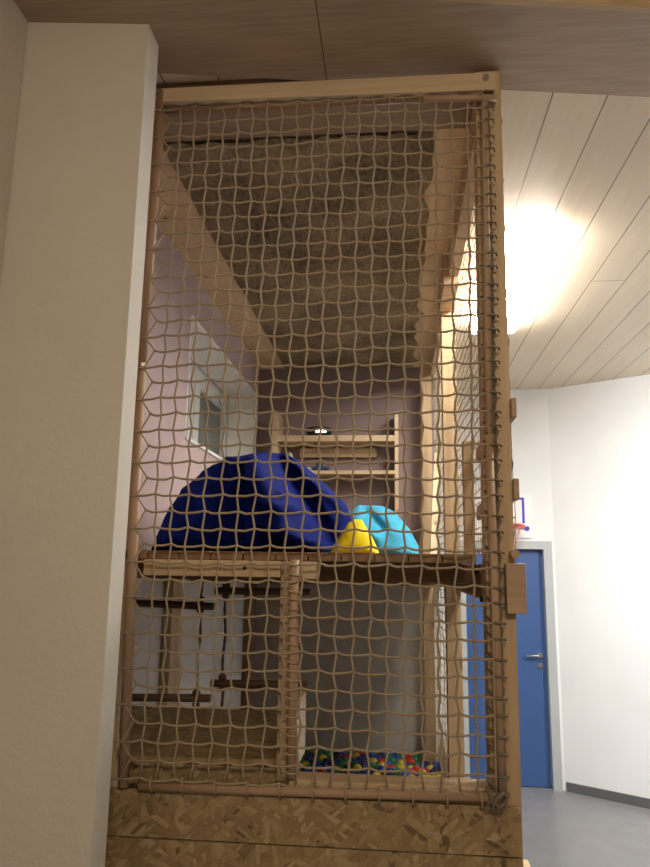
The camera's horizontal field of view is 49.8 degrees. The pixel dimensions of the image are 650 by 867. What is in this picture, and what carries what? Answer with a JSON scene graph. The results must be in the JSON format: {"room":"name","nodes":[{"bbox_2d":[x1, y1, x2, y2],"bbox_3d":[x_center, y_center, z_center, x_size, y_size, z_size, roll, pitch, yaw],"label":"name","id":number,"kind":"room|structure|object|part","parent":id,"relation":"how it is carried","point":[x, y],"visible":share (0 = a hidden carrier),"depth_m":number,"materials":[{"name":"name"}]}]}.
{"room":"indoor playroom","nodes":[
{"label":"indoor playroom","id":0,"kind":"room"},
{"bbox_2d":[0,0,26,276],"bbox_3d":[-1.171,0.132,0.246,0.120,3.600,3.300,0,-11,6],"label":"wall","id":1,"kind":"structure","parent":0,"point":[13,24],"depth_m":2.07,"materials":[{"name":"beige paint"}]},
{"bbox_2d":[437,0,649,12],"bbox_3d":[1.058,-1.291,2.105,5.572,0.054,0.022,1,-11,-3],"label":"trim","id":2,"kind":"structure","parent":1,"relation":"attached to","point":[640,6],"depth_m":2.08,"materials":[{"name":"brown wood"}]},
{"bbox_2d":[0,22,158,866],"bbox_3d":[-0.842,0.474,1.906,0.543,3.551,0.138,0,-11,6],"label":"wall","id":3,"kind":"structure","parent":0,"point":[73,260],"depth_m":1.95,"materials":[{"name":"beige paint"}]},
{"bbox_2d":[132,222,259,709],"bbox_3d":[-0.932,0.838,3.979,0.300,3.600,4.030,0,-11,6],"label":"wall","id":4,"kind":"structure","parent":0,"point":[219,327],"depth_m":3.81,"materials":[{"name":"white paint"}]},
{"bbox_2d":[157,144,284,368],"bbox_3d":[-0.622,-0.881,4.499,0.230,0.022,3.350,0,-11,6],"label":"wooden beam","id":5,"kind":"structure","parent":4,"relation":"attached to","point":[250,328],"depth_m":4.01,"materials":[{"name":"brown wood"}]},
{"bbox_2d":[185,315,257,459],"bbox_3d":[-0.834,-0.146,5.005,0.322,0.744,2.010,0,-11,6],"label":"window","id":6,"kind":"structure","parent":4,"relation":"in","point":[198,437],"depth_m":5.49,"materials":[{"name":"clear glass"}]},
{"bbox_3d":[-1.013,-0.240,4.532,0.060,0.650,0.915,0,-11,6],"label":"sash","id":7,"kind":"part","parent":6,"relation":"part of","materials":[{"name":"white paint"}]},
{"bbox_3d":[-0.809,0.209,4.933,0.262,0.020,2.005,0,-11,6],"label":"sill","id":8,"kind":"part","parent":6,"relation":"part of","materials":[{"name":"white paint"}]},
{"bbox_3d":[-0.970,-0.148,5.019,0.048,0.720,1.990,0,-11,6],"label":"frame","id":9,"kind":"part","parent":6,"relation":"part of","materials":[{"name":"white paint"}]},
{"bbox_3d":[-0.917,-0.059,5.488,0.060,0.650,0.970,0,-11,6],"label":"sash","id":10,"kind":"part","parent":6,"relation":"part of","materials":[{"name":"white paint"}]},
{"bbox_3d":[-0.923,-0.059,5.488,0.008,0.480,0.770,0,-11,6],"label":"pane","id":11,"kind":"part","parent":6,"relation":"part of","materials":[{"name":"clear glass"}]},
{"bbox_2d":[155,78,472,141],"bbox_3d":[-0.160,-1.226,2.642,1.520,0.018,0.320,0,-11,6],"label":"wooden beam","id":12,"kind":"structure","parent":4,"relation":"attached to","point":[458,116],"depth_m":2.69,"materials":[{"name":"brown wood"}]},
{"bbox_2d":[253,367,438,763],"bbox_3d":[0.158,1.196,5.802,1.505,3.600,0.120,0,-11,6],"label":"wall","id":13,"kind":"structure","parent":0,"point":[361,610],"depth_m":5.70,"materials":[{"name":"white paint"}]},
{"bbox_2d":[272,411,398,515],"bbox_3d":[0.085,0.435,5.762,1.035,1.200,0.246,0,-11,6],"label":"wall shelf","id":14,"kind":"object","parent":13,"relation":"attached to","point":[278,437],"visible":0.59,"depth_m":5.75,"materials":[{"name":"brown wood"}]},
{"bbox_2d":[306,426,331,434],"bbox_3d":[-0.050,-0.014,5.814,0.214,0.086,0.115,0,-11,6],"label":"speaker","id":15,"kind":"object","parent":14,"relation":"on","point":[316,432],"visible":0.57,"depth_m":5.77},
{"bbox_2d":[312,463,329,469],"bbox_3d":[-0.031,0.277,5.739,0.140,0.066,0.076,0,-11,6],"label":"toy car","id":16,"kind":"object","parent":14,"relation":"on","point":[317,464],"visible":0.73,"depth_m":5.71,"materials":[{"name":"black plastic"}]},
{"bbox_3d":[0.111,0.165,5.910,0.650,0.075,0.040,0,-11,6],"label":"cross rail","id":17,"kind":"part","parent":14,"relation":"part of","materials":[{"name":"brown wood"}]},
{"bbox_2d":[412,128,469,366],"bbox_3d":[0.654,-0.888,4.373,0.245,0.018,3.350,0,-11,6],"label":"wooden beam","id":18,"kind":"structure","parent":13,"relation":"attached to","point":[429,323],"depth_m":3.44,"materials":[{"name":"brown wood"}]},
{"bbox_2d":[156,73,649,389],"bbox_3d":[2.143,-1.082,3.417,7.400,0.050,9.700,0,-11,6],"label":"ceiling","id":19,"kind":"structure","parent":0,"point":[576,167],"depth_m":3.53,"materials":[{"name":"beige wood"}]},
{"bbox_2d":[163,132,433,368],"bbox_3d":[0.061,-0.859,4.424,1.144,0.034,3.346,0,-11,6],"label":"ceiling matting","id":20,"kind":"structure","parent":19,"relation":"attached to","point":[363,341],"depth_m":3.57,"materials":[{"name":"brown wicker"}]},
{"bbox_2d":[14,0,649,96],"bbox_3d":[1.075,-1.254,2.310,5.626,0.050,0.392,1,-11,-3],"label":"soffit","id":21,"kind":"structure","parent":19,"relation":"attached to","point":[533,48],"depth_m":2.23,"materials":[{"name":"brown wood"}]},
{"bbox_2d":[472,234,557,333],"bbox_3d":[1.113,-0.868,4.267,0.300,0.085,1.380,0,-11,6],"label":"ceiling light","id":22,"kind":"object","parent":19,"relation":"attached to","point":[528,256],"visible":0.6,"depth_m":3.82,"materials":[{"name":"white"}]},
{"bbox_2d":[433,389,565,790],"bbox_3d":[1.580,1.363,6.579,1.370,3.600,0.200,0,-11,6],"label":"wall","id":23,"kind":"structure","parent":0,"point":[530,428],"depth_m":6.65,"materials":[{"name":"white paint"}]},
{"bbox_2d":[475,494,532,547],"bbox_3d":[1.664,0.792,6.419,0.515,0.506,0.303,0,-11,6],"label":"basketball hoop","id":24,"kind":"object","parent":23,"relation":"attached to","point":[523,506],"visible":0.3,"depth_m":6.54},
{"bbox_2d":[460,540,562,791],"bbox_3d":[1.663,2.066,6.381,0.847,2.147,0.150,0,-11,6],"label":"door","id":25,"kind":"structure","parent":23,"relation":"in","point":[538,696],"depth_m":6.33,"materials":[{"name":"blue paint"}]},
{"bbox_3d":[1.899,2.013,6.344,0.156,0.052,0.065,0,-11,6],"label":"handle","id":26,"kind":"part","parent":25,"relation":"part of","materials":[{"name":"metal"}]},
{"bbox_3d":[1.952,2.105,6.344,0.052,0.052,0.020,0,-11,6],"label":"key plate","id":27,"kind":"part","parent":25,"relation":"part of","materials":[{"name":"metal"}]},
{"bbox_2d":[521,786,649,866],"bbox_3d":[2.093,2.510,2.740,7.400,0.060,9.700,0,-11,6],"label":"floor","id":28,"kind":"structure","parent":0,"point":[560,829],"depth_m":5.15,"materials":[{"name":"grey laminate"}]},
{"bbox_2d":[105,71,526,866],"bbox_3d":[-0.012,0.845,3.896,1.546,3.580,3.752,0,-11,6],"label":"wooden frame","id":29,"kind":"object","parent":28,"relation":"on","point":[145,829],"visible":0.69,"depth_m":2.08,"materials":[{"name":"brown wood"}]},
{"bbox_3d":[-0.634,0.540,2.186,0.044,3.530,0.050,0,-11,6],"label":"post","id":30,"kind":"part","parent":29,"relation":"part of","materials":[{"name":"brown wood"}]},
{"bbox_3d":[-0.799,1.610,3.508,0.048,1.911,0.180,0,-11,6],"label":"post","id":31,"kind":"part","parent":29,"relation":"part of","materials":[{"name":"brown wood"}]},
{"bbox_2d":[132,581,214,706],"bbox_3d":[-0.613,0.766,2.695,0.372,0.544,0.034,0,-11,6],"label":"ladder","id":32,"kind":"object","parent":29,"relation":"hanging from","point":[136,697],"visible":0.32,"depth_m":2.67,"materials":[{"name":"brown wood"}]},
{"bbox_3d":[-0.512,1.738,2.601,0.780,1.332,0.030,0,-11,6],"label":"panel","id":33,"kind":"part","parent":29,"relation":"part of","materials":[{"name":"brown wood"}]},
{"bbox_3d":[-0.345,0.414,2.152,0.427,0.049,0.035,0,-11,6],"label":"rail","id":34,"kind":"part","parent":29,"relation":"part of","materials":[{"name":"brown wood"}]},
{"bbox_3d":[-0.602,1.978,5.448,0.053,1.911,0.230,0,-11,6],"label":"post","id":35,"kind":"part","parent":29,"relation":"part of","materials":[{"name":"brown wood"}]},
{"bbox_2d":[151,452,351,552],"bbox_3d":[-0.251,0.352,3.414,0.707,0.484,1.371,-3,-11,19],"label":"beanbag","id":36,"kind":"object","parent":29,"relation":"on","point":[213,487],"visible":0.65,"depth_m":2.96,"materials":[{"name":"blue fabric"}]},
{"bbox_2d":[210,579,310,706],"bbox_3d":[-0.245,0.766,2.679,0.375,0.540,0.034,0,-11,6],"label":"ladder","id":37,"kind":"object","parent":29,"relation":"hanging from","point":[226,590],"visible":0.44,"depth_m":2.68,"materials":[{"name":"brown wood"}]},
{"bbox_3d":[-0.115,0.698,2.099,0.040,0.621,0.060,0,-11,6],"label":"post","id":38,"kind":"part","parent":29,"relation":"part of","materials":[{"name":"brown wood"}]},
{"bbox_2d":[303,755,311,761],"bbox_3d":[-0.130,2.462,5.275,0.070,0.070,0.070,0,-11,6],"label":"ball","id":39,"kind":"object","parent":29,"relation":"on","point":[307,757],"visible":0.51,"depth_m":5.26,"materials":[{"name":"blue plastic"}]},
{"bbox_2d":[110,89,509,814],"bbox_3d":[-0.040,-0.080,2.172,1.189,2.270,0.056,0,-11,6],"label":"net","id":40,"kind":"object","parent":29,"relation":"attached to","point":[293,708],"visible":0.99,"depth_m":2.12,"materials":[{"name":"beige fabric"}]},
{"bbox_3d":[-0.590,0.404,2.143,0.061,1.259,0.031,0,-11,6],"label":"rod","id":41,"kind":"part","parent":40,"relation":"part of","materials":[{"name":"brown wood"}]},
{"bbox_3d":[-0.579,-0.713,2.353,0.041,0.975,0.029,0,-11,6],"label":"rod","id":42,"kind":"part","parent":40,"relation":"part of","materials":[{"name":"brown wood"}]},
{"bbox_3d":[-0.093,0.676,2.044,0.033,0.605,0.029,0,-11,6],"label":"rod","id":43,"kind":"part","parent":40,"relation":"part of","materials":[{"name":"brown wood"}]},
{"bbox_3d":[-0.116,-1.114,2.377,0.890,0.028,0.019,0,-11,6],"label":"rod","id":44,"kind":"part","parent":40,"relation":"part of","materials":[{"name":"brown wood"}]},
{"bbox_3d":[-0.044,1.005,1.966,0.984,0.041,0.028,0,-11,6],"label":"rod","id":45,"kind":"part","parent":40,"relation":"part of","materials":[{"name":"brown wood"}]},
{"bbox_3d":[0.446,-1.107,2.311,0.241,0.033,0.021,0,-11,6],"label":"rod","id":46,"kind":"part","parent":40,"relation":"part of","materials":[{"name":"brown wood"}]},
{"bbox_3d":[0.510,-0.547,2.208,0.041,1.105,0.024,0,-11,6],"label":"rod","id":47,"kind":"part","parent":40,"relation":"part of","materials":[{"name":"brown wood"}]},
{"bbox_3d":[0.490,0.499,2.011,0.031,1.007,0.025,0,-11,6],"label":"rod","id":48,"kind":"part","parent":40,"relation":"part of","materials":[{"name":"brown wood"}]},
{"bbox_3d":[-0.058,1.707,1.849,1.173,1.128,0.016,0,-11,6],"label":"panel","id":49,"kind":"part","parent":29,"relation":"part of","materials":[{"name":"brown wood"}]},
{"bbox_3d":[-0.049,1.089,1.967,1.173,0.123,0.016,0,-11,6],"label":"panel","id":50,"kind":"part","parent":29,"relation":"part of","materials":[{"name":"brown wood"}]},
{"bbox_2d":[317,750,322,756],"bbox_3d":[-0.046,2.478,5.401,0.070,0.070,0.070,0,-11,6],"label":"ball","id":51,"kind":"object","parent":29,"relation":"in","point":[320,752],"visible":0.43,"depth_m":5.38,"materials":[{"name":"green plastic"}]},
{"bbox_2d":[319,754,326,759],"bbox_3d":[-0.016,2.481,5.330,0.070,0.070,0.070,0,-11,6],"label":"ball","id":52,"kind":"object","parent":29,"relation":"on","point":[322,756],"visible":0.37,"depth_m":5.31,"materials":[{"name":"yellow plastic"}]},
{"bbox_2d":[320,761,327,766],"bbox_3d":[-0.011,2.437,5.120,0.070,0.070,0.070,0,-11,6],"label":"ball","id":53,"kind":"object","parent":29,"relation":"on","point":[323,764],"visible":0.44,"depth_m":5.11,"materials":[{"name":"blue plastic"}]},
{"bbox_2d":[323,751,330,758],"bbox_3d":[0.018,2.485,5.397,0.070,0.070,0.070,0,-11,6],"label":"ball","id":54,"kind":"object","parent":29,"relation":"on","point":[327,753],"visible":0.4,"depth_m":5.38,"materials":[{"name":"plastic"}]},
{"bbox_2d":[333,752,341,756],"bbox_3d":[0.098,2.480,5.392,0.070,0.070,0.070,0,-11,6],"label":"ball","id":55,"kind":"object","parent":29,"relation":"in","point":[337,754],"visible":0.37,"depth_m":5.37,"materials":[{"name":"blue plastic"}]},
{"bbox_2d":[338,761,346,766],"bbox_3d":[0.129,2.426,5.109,0.070,0.070,0.070,0,-11,6],"label":"ball","id":56,"kind":"object","parent":29,"relation":"in","point":[341,763],"visible":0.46,"depth_m":5.09,"materials":[{"name":"green plastic"}]},
{"bbox_2d":[350,761,357,768],"bbox_3d":[0.211,2.426,5.104,0.070,0.070,0.070,0,-11,6],"label":"ball","id":57,"kind":"object","parent":29,"relation":"in","point":[352,763],"visible":0.44,"depth_m":5.09,"materials":[{"name":"green plastic"}]},
{"bbox_2d":[330,519,378,553],"bbox_3d":[0.129,0.457,3.070,0.221,0.160,0.208,0,-11,6],"label":"cushion","id":58,"kind":"object","parent":29,"relation":"on","point":[361,539],"visible":0.6,"depth_m":2.98,"materials":[{"name":"yellow fabric"}]},
{"bbox_2d":[352,752,359,758],"bbox_3d":[0.237,2.485,5.379,0.070,0.070,0.070,0,-11,6],"label":"ball","id":59,"kind":"object","parent":29,"relation":"on","point":[355,754],"visible":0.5,"depth_m":5.36,"materials":[{"name":"yellow plastic"}]},
{"bbox_2d":[353,764,361,768],"bbox_3d":[0.234,2.414,5.031,0.070,0.070,0.070,0,-11,6],"label":"ball","id":60,"kind":"object","parent":29,"relation":"in","point":[356,766],"visible":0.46,"depth_m":5.02,"materials":[{"name":"yellow plastic"}]},
{"bbox_2d":[369,757,377,762],"bbox_3d":[0.360,2.457,5.227,0.070,0.070,0.070,0,-11,6],"label":"ball","id":61,"kind":"object","parent":29,"relation":"in","point":[372,759],"visible":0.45,"depth_m":5.21,"materials":[{"name":"yellow plastic"}]},
{"bbox_2d":[374,755,381,760],"bbox_3d":[0.397,2.466,5.290,0.070,0.070,0.070,0,-11,6],"label":"ball","id":62,"kind":"object","parent":29,"relation":"in","point":[378,757],"visible":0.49,"depth_m":5.27,"materials":[{"name":"blue plastic"}]},
{"bbox_2d":[377,765,383,774],"bbox_3d":[0.400,2.381,4.947,0.070,0.070,0.070,0,-11,6],"label":"ball","id":63,"kind":"object","parent":29,"relation":"in","point":[381,767],"visible":0.42,"depth_m":4.93,"materials":[{"name":"blue plastic"}]},
{"bbox_2d":[349,505,418,553],"bbox_3d":[0.359,0.700,4.943,0.629,0.384,0.619,0,-11,6],"label":"beanbag","id":64,"kind":"object","parent":29,"relation":"on","point":[378,522],"visible":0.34,"depth_m":4.75,"materials":[{"name":"teal fabric"}]},
{"bbox_2d":[388,757,396,762],"bbox_3d":[0.502,2.449,5.210,0.070,0.070,0.070,0,-11,6],"label":"ball","id":65,"kind":"object","parent":29,"relation":"in","point":[392,759],"visible":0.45,"depth_m":5.20,"materials":[{"name":"green plastic"}]},
{"bbox_2d":[392,768,401,775],"bbox_3d":[0.501,2.369,4.870,0.070,0.070,0.070,0,-11,6],"label":"ball","id":66,"kind":"object","parent":29,"relation":"in","point":[397,773],"visible":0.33,"depth_m":4.84,"materials":[{"name":"green plastic"}]},
{"bbox_2d":[407,758,414,764],"bbox_3d":[0.639,2.447,5.200,0.070,0.070,0.070,0,-11,6],"label":"ball","id":67,"kind":"object","parent":29,"relation":"in","point":[411,760],"visible":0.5,"depth_m":5.18,"materials":[{"name":"red plastic"}]},
{"bbox_2d":[411,755,419,761],"bbox_3d":[0.676,2.456,5.263,0.070,0.070,0.070,0,-11,6],"label":"ball","id":68,"kind":"object","parent":29,"relation":"in","point":[416,758],"visible":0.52,"depth_m":5.25,"materials":[{"name":"green plastic"}]},
{"bbox_2d":[412,765,420,771],"bbox_3d":[0.652,2.404,4.992,0.070,0.070,0.070,0,-11,6],"label":"ball","id":69,"kind":"object","parent":29,"relation":"in","point":[416,768],"visible":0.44,"depth_m":4.97,"materials":[{"name":"red plastic"}]},
{"bbox_3d":[0.810,1.168,5.496,0.085,3.560,0.100,0,-11,6],"label":"post","id":70,"kind":"part","parent":29,"relation":"part of","materials":[{"name":"brown wood"}]},
{"bbox_2d":[432,761,439,767],"bbox_3d":[0.810,2.433,5.111,0.070,0.070,0.070,0,-11,6],"label":"ball","id":71,"kind":"object","parent":29,"relation":"in","point":[435,763],"visible":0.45,"depth_m":5.10,"materials":[{"name":"blue plastic"}]},
{"bbox_2d":[435,583,447,777],"bbox_3d":[0.791,1.667,4.590,0.017,1.371,1.504,0,-11,5],"label":"net","id":72,"kind":"object","parent":29,"relation":"attached to","point":[443,685],"visible":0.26,"depth_m":4.79,"materials":[{"name":"beige fabric"}]},
{"bbox_3d":[0.716,0.950,3.911,0.082,3.400,0.100,0,-11,6],"label":"post","id":73,"kind":"part","parent":29,"relation":"part of","materials":[{"name":"brown wood"}]},
{"bbox_3d":[0.609,0.278,2.970,0.042,0.490,0.070,0,-11,6],"label":"post","id":74,"kind":"part","parent":29,"relation":"part of","materials":[{"name":"brown wood"}]},
{"bbox_2d":[433,117,515,554],"bbox_3d":[0.736,-0.072,3.942,0.042,1.523,3.508,0,-11,5],"label":"net","id":75,"kind":"object","parent":29,"relation":"attached to","point":[457,334],"visible":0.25,"depth_m":3.56,"materials":[{"name":"beige fabric"}]},
{"bbox_3d":[0.574,-0.374,2.239,0.036,1.467,0.034,0,-11,6],"label":"edge cord","id":76,"kind":"part","parent":75,"relation":"part of","materials":[{"name":"fabric"}]},
{"bbox_3d":[0.616,0.010,2.575,0.016,0.060,0.960,0,-11,6],"label":"guard rail","id":77,"kind":"part","parent":29,"relation":"part of","materials":[{"name":"brown wood"}]},
{"bbox_3d":[0.516,0.530,2.072,0.104,3.540,0.090,0,-11,6],"label":"post","id":78,"kind":"part","parent":29,"relation":"part of","materials":[{"name":"brown wood"}]},
{"bbox_3d":[0.611,0.252,2.530,0.016,0.062,0.960,0,-11,6],"label":"guard rail","id":79,"kind":"part","parent":29,"relation":"part of","materials":[{"name":"brown wood"}]},
{"bbox_2d":[523,860,530,866],"bbox_3d":[0.867,2.327,3.247,0.261,0.452,0.542,0,-11,6],"label":"wooden bench","id":80,"kind":"object","parent":28,"relation":"on","point":[525,862],"visible":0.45,"depth_m":3.49,"materials":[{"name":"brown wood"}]},
{"bbox_2d":[547,374,649,798],"bbox_3d":[3.816,1.138,5.217,4.220,3.600,0.214,-8,-14,38],"label":"wall","id":81,"kind":"structure","parent":0,"point":[599,432],"depth_m":6.17,"materials":[{"name":"white paint"}]},
{"bbox_2d":[566,782,649,808],"bbox_3d":[3.733,2.851,4.795,4.188,0.075,0.012,-8,-14,38],"label":"baseboard","id":82,"kind":"structure","parent":81,"relation":"attached to","point":[628,799],"depth_m":5.86,"materials":[{"name":"grey rubber"}]}
]}

